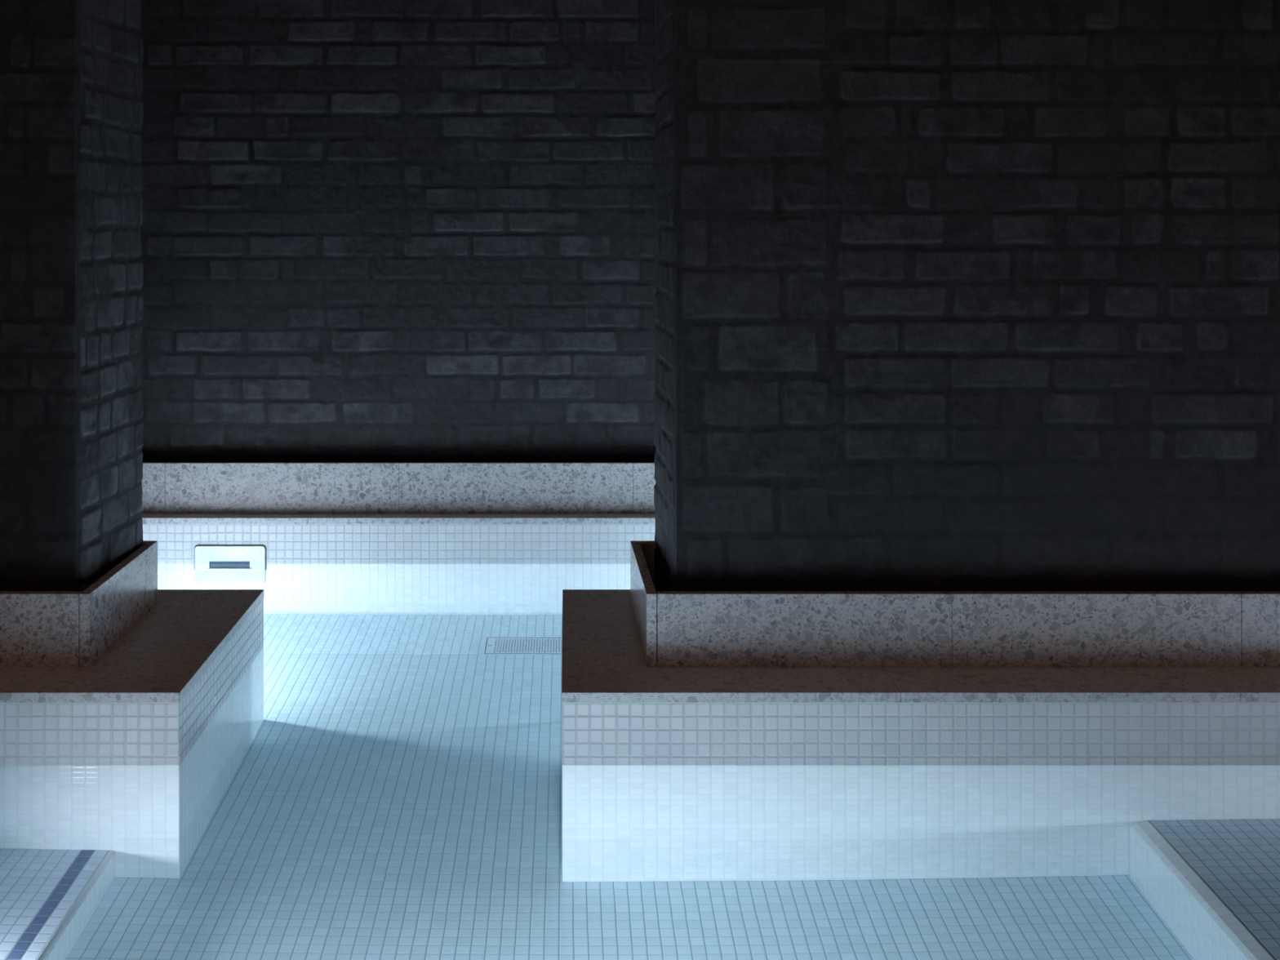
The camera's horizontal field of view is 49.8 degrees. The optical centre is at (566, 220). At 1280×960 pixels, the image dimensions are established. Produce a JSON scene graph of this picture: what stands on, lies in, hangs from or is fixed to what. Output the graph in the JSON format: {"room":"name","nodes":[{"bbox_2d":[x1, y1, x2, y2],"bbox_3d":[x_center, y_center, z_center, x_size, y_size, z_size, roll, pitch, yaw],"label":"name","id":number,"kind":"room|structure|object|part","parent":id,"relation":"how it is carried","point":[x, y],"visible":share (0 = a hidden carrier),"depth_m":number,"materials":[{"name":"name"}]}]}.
{"room":"indoor swimming pool","nodes":[
{"label":"indoor swimming pool","id":0,"kind":"room"},
{"bbox_2d":[141,0,656,462],"bbox_3d":[0.000,-0.208,4.332,5.200,2.165,0.306,0,0,0],"label":"wall","id":1,"kind":"structure","parent":0,"point":[371,230],"depth_m":4.18,"materials":[{"name":"black brick"}]},
{"bbox_2d":[0,0,1279,606],"bbox_3d":[0.009,-0.208,2.943,5.219,2.165,0.357,0,0,0],"label":"wall","id":2,"kind":"structure","parent":0,"point":[949,295],"depth_m":2.77,"materials":[{"name":"black brick"}]},
{"bbox_2d":[656,606,657,663],"bbox_3d":[1.384,0.873,2.922,2.431,0.004,0.409,0,0,0],"label":"trim","id":3,"kind":"structure","parent":2,"relation":"attached to","point":[656,606],"depth_m":2.89,"materials":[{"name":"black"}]},
{"bbox_2d":[630,540,1279,666],"bbox_3d":[1.373,0.803,2.922,2.454,0.143,0.449,0,0,0],"label":"plinth","id":4,"kind":"object","parent":3,"relation":"on","point":[695,628],"visible":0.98,"depth_m":2.70,"materials":[{"name":"grey stone"}]},
{"bbox_3d":[0.158,0.803,3.066,0.020,0.143,0.162,0,0,-1],"label":"plinth panel","id":5,"kind":"part","parent":4,"relation":"part of","materials":[{"name":"grey stone"}]},
{"bbox_3d":[0.164,0.803,2.841,0.020,0.143,0.287,0,0,-1],"label":"plinth panel","id":6,"kind":"part","parent":4,"relation":"part of","materials":[{"name":"grey stone"}]},
{"bbox_3d":[1.383,0.803,3.137,2.433,0.143,0.020,0,0,0],"label":"plinth panel","id":7,"kind":"part","parent":4,"relation":"part of","materials":[{"name":"grey stone"}]},
{"bbox_3d":[0.467,0.803,2.708,0.578,0.143,0.020,0,0,0],"label":"plinth panel","id":8,"kind":"part","parent":4,"relation":"part of","materials":[{"name":"grey stone"}]},
{"bbox_3d":[1.040,0.803,2.708,0.566,0.143,0.020,0,0,0],"label":"plinth panel","id":9,"kind":"part","parent":4,"relation":"part of","materials":[{"name":"grey stone"}]},
{"bbox_3d":[1.627,0.803,2.708,0.605,0.143,0.020,0,0,0],"label":"plinth panel","id":10,"kind":"part","parent":4,"relation":"part of","materials":[{"name":"grey stone"}]},
{"bbox_3d":[0.000,1.560,2.350,5.200,0.120,4.100,0,0,0],"label":"floor","id":11,"kind":"structure","parent":0,"visible":0},
{"bbox_2d":[0,589,264,765],"bbox_3d":[-1.659,1.187,2.908,1.884,0.625,0.714,0,0,0],"label":"ledge","id":12,"kind":"object","parent":11,"relation":"on","point":[147,700],"visible":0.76,"depth_m":2.61,"materials":[{"name":"tile"}]},
{"bbox_2d":[141,513,655,564],"bbox_3d":[0.000,1.187,4.105,5.202,0.625,0.110,0,0,0],"label":"ledge","id":13,"kind":"object","parent":11,"relation":"on","point":[287,538],"visible":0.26,"depth_m":4.05,"materials":[{"name":"tile"}]},
{"bbox_2d":[194,544,266,564],"bbox_3d":[-0.989,1.082,4.047,0.212,0.257,0.018,0,0,-1],"label":"skimmer","id":14,"kind":"object","parent":13,"relation":"attached to","point":[203,553],"visible":0.3,"depth_m":4.05,"materials":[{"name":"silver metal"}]},
{"bbox_2d":[141,462,655,513],"bbox_3d":[0.000,0.799,4.123,5.199,0.150,0.020,0,0,0],"label":"plinth","id":15,"kind":"object","parent":13,"relation":"on","point":[167,487],"visible":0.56,"depth_m":4.11,"materials":[{"name":"grey stone"}]},
{"bbox_3d":[-1.550,0.799,4.123,0.699,0.150,0.020,0,0,0],"label":"plinth panel","id":16,"kind":"part","parent":15,"relation":"part of","materials":[{"name":"grey stone"}]},
{"bbox_3d":[-0.850,0.799,4.123,0.699,0.150,0.020,0,0,0],"label":"plinth panel","id":17,"kind":"part","parent":15,"relation":"part of","materials":[{"name":"grey stone"}]},
{"bbox_3d":[-0.150,0.799,4.123,0.699,0.150,0.020,0,0,0],"label":"plinth panel","id":18,"kind":"part","parent":15,"relation":"part of","materials":[{"name":"grey stone"}]},
{"bbox_3d":[0.550,0.799,4.123,0.699,0.150,0.020,0,0,0],"label":"plinth panel","id":19,"kind":"part","parent":15,"relation":"part of","materials":[{"name":"grey stone"}]},
{"bbox_2d":[0,564,1279,959],"bbox_3d":[0.390,1.257,2.675,3.426,0.494,2.757,0,0,0],"label":"pool water","id":20,"kind":"object","parent":11,"relation":"on","point":[386,778],"visible":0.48,"depth_m":2.27,"materials":[{"name":"clear liquid"}]},
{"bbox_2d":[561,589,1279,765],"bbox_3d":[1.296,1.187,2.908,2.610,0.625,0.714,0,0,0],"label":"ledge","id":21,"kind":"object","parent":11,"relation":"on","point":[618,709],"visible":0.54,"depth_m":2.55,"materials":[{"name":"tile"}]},
{"bbox_3d":[-1.778,0.873,2.922,1.644,0.004,0.409,0,0,0],"label":"trim","id":22,"kind":"structure","parent":0,"visible":0},
{"bbox_2d":[0,540,157,666],"bbox_3d":[-1.768,0.803,2.922,1.665,0.143,0.449,0,0,0],"label":"plinth","id":23,"kind":"object","parent":22,"relation":"on","point":[38,628],"visible":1,"depth_m":2.70,"materials":[{"name":"grey stone"}]},
{"bbox_3d":[-1.228,0.803,2.708,0.543,0.143,0.020,0,0,0],"label":"plinth panel","id":24,"kind":"part","parent":23,"relation":"part of","materials":[{"name":"grey stone"}]},
{"bbox_3d":[-0.945,0.803,2.745,0.020,0.143,0.094,0,0,0],"label":"plinth panel","id":25,"kind":"part","parent":23,"relation":"part of","materials":[{"name":"grey stone"}]},
{"bbox_3d":[-0.945,0.803,2.926,0.020,0.143,0.267,0,0,0],"label":"plinth panel","id":26,"kind":"part","parent":23,"relation":"part of","materials":[{"name":"grey stone"}]},
{"bbox_3d":[-0.945,0.803,3.104,0.020,0.143,0.086,0,0,0],"label":"plinth panel","id":27,"kind":"part","parent":23,"relation":"part of","materials":[{"name":"grey stone"}]}
]}

